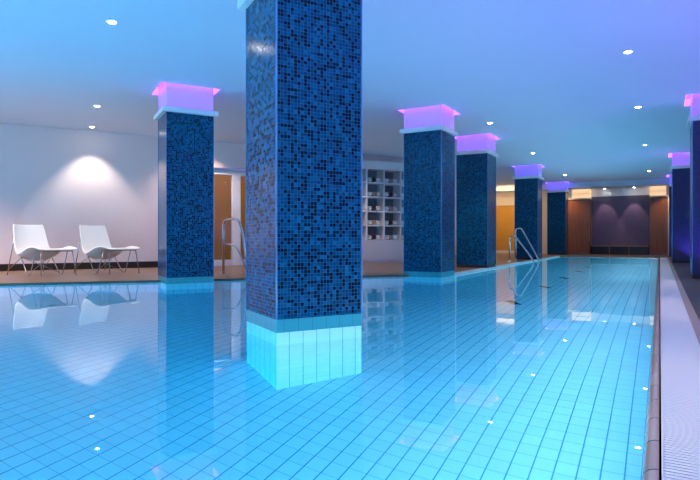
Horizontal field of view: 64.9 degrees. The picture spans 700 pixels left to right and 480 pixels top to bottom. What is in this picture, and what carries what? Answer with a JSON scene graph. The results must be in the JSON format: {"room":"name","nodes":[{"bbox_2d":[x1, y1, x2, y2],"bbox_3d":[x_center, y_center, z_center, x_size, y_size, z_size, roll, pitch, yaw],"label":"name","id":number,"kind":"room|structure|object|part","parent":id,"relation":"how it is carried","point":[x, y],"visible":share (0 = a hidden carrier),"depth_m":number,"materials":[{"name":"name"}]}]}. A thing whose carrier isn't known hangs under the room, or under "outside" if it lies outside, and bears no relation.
{"room":"spa","nodes":[
{"label":"spa","id":0,"kind":"room"},
{"bbox_2d":[0,123,403,263],"bbox_3d":[-5.975,-0.755,10.416,17.450,2.750,0.143,0,0,-29],"label":"wall","id":1,"kind":"structure","parent":0,"point":[60,180],"depth_m":10.74,"materials":[{"name":"paint"}]},
{"bbox_2d":[0,261,157,270],"bbox_3d":[-8.591,0.525,8.875,11.380,0.130,0.018,0,0,-29],"label":"baseboard","id":2,"kind":"structure","parent":1,"relation":"attached to","point":[142,264],"depth_m":10.71,"materials":[{"name":"black"}]},
{"bbox_2d":[214,167,245,265],"bbox_3d":[-2.418,-0.485,12.353,2.750,2.150,0.200,0,0,-29],"label":"door frame","id":3,"kind":"structure","parent":1,"relation":"in","point":[235,174],"depth_m":12.23,"materials":[{"name":"white paint"}]},
{"bbox_3d":[-2.430,-0.460,12.375,2.750,2.100,0.150,0,0,-29],"label":"frame","id":4,"kind":"part","parent":3,"relation":"part of","materials":[{"name":"white paint"}]},
{"bbox_3d":[-2.557,-0.415,12.293,0.190,2.010,0.130,0,0,-29],"label":"post","id":5,"kind":"part","parent":3,"relation":"part of","materials":[{"name":"white paint"}]},
{"bbox_2d":[214,175,245,259],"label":"door","id":6,"kind":"structure","parent":0,"point":[222,183],"depth_m":14.35,"materials":[{"name":"brown wood"}]},
{"bbox_2d":[0,253,557,282],"bbox_3d":[-2.299,0.590,14.888,22.245,0.001,18.218,0,0,0],"label":"floor","id":7,"kind":"structure","parent":0,"point":[393,268],"depth_m":9.41,"materials":[{"name":"brown tile"}]},
{"bbox_2d":[6,224,76,276],"bbox_3d":[-5.020,0.174,8.967,0.958,0.835,0.636,0,0,30],"label":"lounge chair","id":8,"kind":"object","parent":7,"relation":"on","point":[30,242],"visible":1,"depth_m":8.99,"materials":[{"name":"white plastic"}]},
{"bbox_3d":[-5.515,0.270,8.945,0.131,0.643,0.016,0,0,-5],"label":"leg","id":9,"kind":"part","parent":8,"relation":"part of","materials":[{"name":"grey"}]},
{"bbox_3d":[-4.781,0.388,8.512,0.015,0.408,0.083,0,0,-33],"label":"leg","id":10,"kind":"part","parent":8,"relation":"part of","materials":[{"name":"grey metal"}]},
{"bbox_2d":[73,225,139,274],"bbox_3d":[-4.170,0.174,9.438,0.958,0.835,0.636,0,0,30],"label":"lounge chair","id":11,"kind":"object","parent":7,"relation":"on","point":[95,243],"visible":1,"depth_m":9.46,"materials":[{"name":"white plastic"}]},
{"bbox_3d":[-4.665,0.270,9.415,0.131,0.643,0.016,0,0,-5],"label":"leg","id":12,"kind":"part","parent":11,"relation":"part of","materials":[{"name":"grey metal"}]},
{"bbox_2d":[0,275,408,285],"bbox_3d":[-3.820,0.621,7.571,11.727,0.058,0.018,0,0,-18],"label":"trim","id":13,"kind":"structure","parent":7,"relation":"attached to","point":[141,281],"depth_m":7.72,"materials":[{"name":"blue tile"}]},
{"bbox_2d":[220,217,245,274],"bbox_3d":[-1.706,0.569,9.116,0.710,1.842,0.600,0,0,40],"label":"pool ladder","id":14,"kind":"object","parent":7,"relation":"on","point":[233,218],"visible":0.47,"depth_m":9.00,"materials":[{"name":"silver metal"}]},
{"bbox_3d":[-1.866,0.287,8.924,0.612,0.422,0.028,0,0,40],"label":"rail","id":15,"kind":"part","parent":14,"relation":"part of","materials":[{"name":"silver metal"}]},
{"bbox_2d":[362,159,403,262],"bbox_3d":[0.550,-0.675,13.744,2.500,2.530,0.355,0,0,-29],"label":"shelf unit","id":16,"kind":"object","parent":7,"relation":"on","point":[383,250],"visible":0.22,"depth_m":13.82,"materials":[{"name":"white paint"}]},
{"bbox_3d":[0.470,-0.870,13.888,2.500,1.780,0.025,0,0,-29],"label":"panel","id":17,"kind":"part","parent":16,"relation":"part of","materials":[{"name":"white wood"}]},
{"bbox_2d":[455,133,498,267],"bbox_3d":[2.674,-0.830,11.630,0.818,2.840,0.818,0,0,29],"label":"column","id":18,"kind":"structure","parent":7,"relation":"on","point":[476,155],"depth_m":11.35,"materials":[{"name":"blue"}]},
{"bbox_3d":[2.674,-0.610,11.630,0.660,2.280,0.660,0,0,29],"label":"corner trim","id":19,"kind":"part","parent":18,"relation":"part of","materials":[{"name":"blue tile"}]},
{"bbox_2d":[496,206,513,252],"bbox_3d":[6.343,-0.395,22.970,1.200,1.970,0.150,0,0,29],"label":"wall","id":20,"kind":"structure","parent":7,"relation":"on","point":[504,214],"depth_m":22.85,"materials":[{"name":"paint"}]},
{"bbox_2d":[455,256,555,272],"bbox_3d":[4.509,0.590,14.338,5.696,0.001,9.982,0,0,0],"label":"coping","id":21,"kind":"object","parent":7,"relation":"attached to","point":[552,256],"visible":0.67,"depth_m":12.25,"materials":[{"name":"tile"}]},
{"bbox_2d":[454,256,559,274],"bbox_3d":[4.555,0.621,14.313,0.018,0.058,11.389,0,0,29],"label":"trim","id":22,"kind":"structure","parent":7,"relation":"attached to","point":[556,256],"depth_m":11.74,"materials":[{"name":"tile"}]},
{"bbox_2d":[508,236,533,262],"bbox_3d":[4.438,0.502,14.200,0.731,1.180,0.100,0,0,29],"label":"pool handrail","id":23,"kind":"object","parent":7,"relation":"on","point":[527,252],"visible":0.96,"depth_m":14.22,"materials":[{"name":"silver metal"}]},
{"bbox_2d":[514,228,539,261],"bbox_3d":[4.781,0.392,14.810,0.731,1.400,0.100,0,0,29],"label":"pool handrail","id":24,"kind":"object","parent":7,"relation":"on","point":[516,229],"visible":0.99,"depth_m":14.83,"materials":[{"name":"silver metal"}]},
{"bbox_2d":[512,164,543,259],"bbox_3d":[5.266,-0.830,16.230,0.818,2.840,0.818,0,0,29],"label":"column","id":25,"kind":"structure","parent":7,"relation":"on","point":[528,179],"depth_m":15.95,"materials":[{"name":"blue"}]},
{"bbox_3d":[5.266,-0.610,16.230,0.660,2.280,0.660,0,0,29],"label":"corner trim","id":26,"kind":"part","parent":25,"relation":"part of","materials":[{"name":"blue"}]},
{"bbox_2d":[545,181,569,254],"bbox_3d":[7.892,-0.830,20.891,0.818,2.840,0.818,0,0,29],"label":"column","id":27,"kind":"structure","parent":7,"relation":"on","point":[557,192],"depth_m":20.62,"materials":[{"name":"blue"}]},
{"bbox_3d":[7.892,-0.610,20.891,0.660,2.280,0.660,0,0,29],"label":"corner trim","id":28,"kind":"part","parent":27,"relation":"part of","materials":[{"name":"blue tile"}]},
{"bbox_2d":[0,0,699,185],"bbox_3d":[-3.206,-2.255,8.263,18.300,0.250,33.250,0,0,29],"label":"ceiling","id":29,"kind":"structure","parent":0,"point":[554,81],"depth_m":6.95,"materials":[{"name":"paint"}]},
{"bbox_2d":[106,20,117,24],"bbox_3d":[-2.336,-2.126,5.399,0.114,0.008,0.114,0,0,0],"label":"recessed light","id":30,"kind":"object","parent":29,"relation":"in","point":[113,22],"visible":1,"depth_m":5.39,"materials":[{"name":"white"}]},
{"bbox_2d":[623,50,633,53],"bbox_3d":[3.167,-2.126,6.265,0.114,0.008,0.114,0,0,0],"label":"recessed light","id":31,"kind":"object","parent":29,"relation":"in","point":[628,51],"visible":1,"depth_m":6.26,"materials":[{"name":"white"}]},
{"bbox_2d":[455,182,455,254],"bbox_3d":[3.132,-0.755,19.125,0.120,2.750,9.800,0,0,29],"label":"wall","id":32,"kind":"structure","parent":0,"point":[455,182],"depth_m":20.39,"materials":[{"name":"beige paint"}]},
{"bbox_2d":[496,178,668,192],"bbox_3d":[8.796,-2.035,21.415,10.300,0.210,1.450,0,0,29],"label":"ceiling","id":33,"kind":"structure","parent":0,"point":[642,183],"depth_m":20.29,"materials":[{"name":"paint"}]},
{"bbox_2d":[496,186,668,254],"bbox_3d":[9.391,-0.755,21.453,8.700,2.750,0.600,0,0,29],"label":"wall","id":34,"kind":"structure","parent":0,"point":[505,198],"depth_m":22.02,"materials":[{"name":"beige paint"}]},
{"bbox_2d":[592,187,648,196],"bbox_3d":[10.339,-1.790,21.068,1.990,0.280,0.060,0,0,29],"label":"trim","id":35,"kind":"structure","parent":34,"relation":"attached to","point":[624,191],"depth_m":21.02,"materials":[{"name":"white paint"}]},
{"bbox_2d":[558,254,667,256],"bbox_3d":[9.527,0.590,19.884,4.550,0.001,4.466,0,0,0],"label":"floor","id":36,"kind":"structure","parent":0,"point":[605,255],"depth_m":19.69,"materials":[{"name":"brown stone"}]},
{"bbox_2d":[568,189,591,253],"bbox_3d":[8.975,-0.670,21.561,0.870,2.520,0.500,0,0,29],"label":"pillar","id":37,"kind":"structure","parent":36,"relation":"on","point":[579,206],"depth_m":21.38,"materials":[{"name":"brown wood"}]},
{"bbox_3d":[8.975,-1.555,21.561,0.870,0.050,0.500,0,0,29],"label":"cornice","id":38,"kind":"part","parent":37,"relation":"part of","materials":[{"name":"beige paint"}]},
{"bbox_2d":[560,256,658,257],"bbox_3d":[8.677,0.621,18.537,3.020,0.058,0.018,0,0,29],"label":"trim","id":39,"kind":"structure","parent":36,"relation":"attached to","point":[560,256],"depth_m":18.41,"materials":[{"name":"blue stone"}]},
{"bbox_2d":[590,245,648,254],"bbox_3d":[10.231,0.417,20.876,1.990,0.345,0.420,0,0,29],"label":"bench","id":40,"kind":"object","parent":36,"relation":"on","point":[595,249],"visible":0.98,"depth_m":20.73,"materials":[{"name":"brown wood"}]},
{"bbox_3d":[9.568,0.432,21.060,0.645,0.255,0.030,0,0,29],"label":"panel","id":41,"kind":"part","parent":40,"relation":"part of","materials":[{"name":"black"}]},
{"bbox_3d":[10.231,0.268,20.876,1.990,0.045,0.420,0,0,29],"label":"seat","id":42,"kind":"part","parent":40,"relation":"part of","materials":[{"name":"brown wood"}]},
{"bbox_3d":[10.146,0.432,20.735,0.640,0.255,0.030,0,0,29],"label":"panel","id":43,"kind":"part","parent":40,"relation":"part of","materials":[{"name":"black"}]},
{"bbox_3d":[10.727,0.432,20.407,0.655,0.255,0.030,0,0,29],"label":"panel","id":44,"kind":"part","parent":40,"relation":"part of","materials":[{"name":"black"}]},
{"bbox_2d":[649,186,667,254],"bbox_3d":[11.354,-0.670,20.221,0.610,2.520,0.500,0,0,29],"label":"pillar","id":45,"kind":"structure","parent":36,"relation":"on","point":[658,197],"depth_m":20.04,"materials":[{"name":"brown wood"}]},
{"bbox_2d":[592,195,648,245],"bbox_3d":[10.344,-0.695,21.077,1.990,1.910,0.041,0,0,29],"label":"wall niche","id":46,"kind":"object","parent":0,"point":[616,220],"visible":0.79,"depth_m":21.05,"materials":[{"name":"paint"}]},
{"bbox_2d":[668,255,699,320],"bbox_3d":[5.769,0.590,7.998,15.031,0.001,24.880,0,0,0],"label":"floor","id":47,"kind":"structure","parent":0,"point":[691,286],"depth_m":7.30,"materials":[{"name":"tile"}]},
{"bbox_2d":[666,175,671,256],"bbox_3d":[11.092,-0.830,18.463,0.828,2.840,0.828,0,0,29],"label":"column","id":48,"kind":"structure","parent":47,"relation":"on","point":[669,185],"depth_m":18.32,"materials":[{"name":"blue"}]},
{"bbox_2d":[668,152,689,262],"bbox_3d":[8.490,-0.830,13.845,0.828,2.840,0.828,0,0,29],"label":"column","id":49,"kind":"structure","parent":47,"relation":"on","point":[680,168],"depth_m":13.63,"materials":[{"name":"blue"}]},
{"bbox_3d":[8.490,-0.610,13.845,0.670,2.280,0.670,0,0,29],"label":"corner trim","id":50,"kind":"part","parent":49,"relation":"part of","materials":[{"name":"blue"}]},
{"bbox_2d":[667,257,699,344],"bbox_3d":[4.783,0.655,8.037,0.057,0.130,22.700,0,0,29],"label":"trim","id":51,"kind":"structure","parent":47,"relation":"attached to","point":[695,322],"depth_m":4.80,"materials":[{"name":"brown tile"}]},
{"bbox_2d":[660,257,699,479],"bbox_3d":[4.603,0.658,7.967,0.192,0.124,22.400,0,0,29],"label":"grate","id":52,"kind":"object","parent":51,"relation":"attached to","point":[680,347],"visible":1,"depth_m":2.24,"materials":[{"name":"white plastic"}]},
{"bbox_2d":[684,93,699,278],"bbox_3d":[5.528,-0.830,8.283,0.828,2.840,0.828,0,0,29],"label":"column","id":53,"kind":"structure","parent":47,"relation":"on","point":[693,122],"depth_m":8.14,"materials":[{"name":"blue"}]},
{"bbox_3d":[5.528,-0.610,8.283,0.670,2.280,0.670,0,0,29],"label":"corner trim","id":54,"kind":"part","parent":53,"relation":"part of","materials":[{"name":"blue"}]},
{"label":"floor","id":55,"kind":"structure","parent":0,"visible":0},
{"bbox_2d":[152,82,219,283],"bbox_3d":[-2.386,-0.150,7.979,0.818,4.200,0.788,0,0,-29],"label":"column","id":56,"kind":"structure","parent":55,"relation":"on","point":[185,116],"depth_m":7.71,"materials":[{"name":"tile"}]},
{"bbox_3d":[-2.386,-0.608,7.979,0.660,2.285,0.630,0,0,-29],"label":"corner trim","id":57,"kind":"part","parent":56,"relation":"part of","materials":[{"name":"blue tile"}]},
{"bbox_2d":[237,0,362,332],"bbox_3d":[-0.352,-0.150,4.069,0.818,4.200,0.788,0,0,-29],"label":"column","id":58,"kind":"structure","parent":55,"relation":"on","point":[304,57],"depth_m":3.81,"materials":[{"name":"tile"}]},
{"bbox_2d":[0,257,657,479],"bbox_3d":[-1.316,1.310,8.932,11.043,1.380,26.568,0,0,29],"label":"pool water","id":59,"kind":"object","parent":55,"relation":"on","point":[537,370],"visible":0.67,"depth_m":2.36,"materials":[{"name":"blue liquid"}]},
{"bbox_2d":[399,104,458,277],"bbox_3d":[1.338,-0.150,9.261,0.818,4.200,0.818,0,0,29],"label":"column","id":60,"kind":"structure","parent":55,"relation":"on","point":[429,134],"depth_m":9.00,"materials":[{"name":"tile"}]},
{"bbox_3d":[1.338,-0.608,9.261,0.660,2.285,0.660,0,0,29],"label":"corner trim","id":61,"kind":"part","parent":60,"relation":"part of","materials":[{"name":"blue tile"}]},
{"bbox_3d":[4.490,1.295,8.030,10.996,1.310,19.515,0,0,0],"label":"wall","id":62,"kind":"structure","parent":0,"visible":0},
{"bbox_2d":[642,257,659,479],"bbox_3d":[4.496,0.757,8.027,0.043,0.326,22.400,0,0,29],"label":"trim","id":63,"kind":"structure","parent":62,"relation":"attached to","point":[651,447],"depth_m":1.95,"materials":[{"name":"tile"}]}
]}

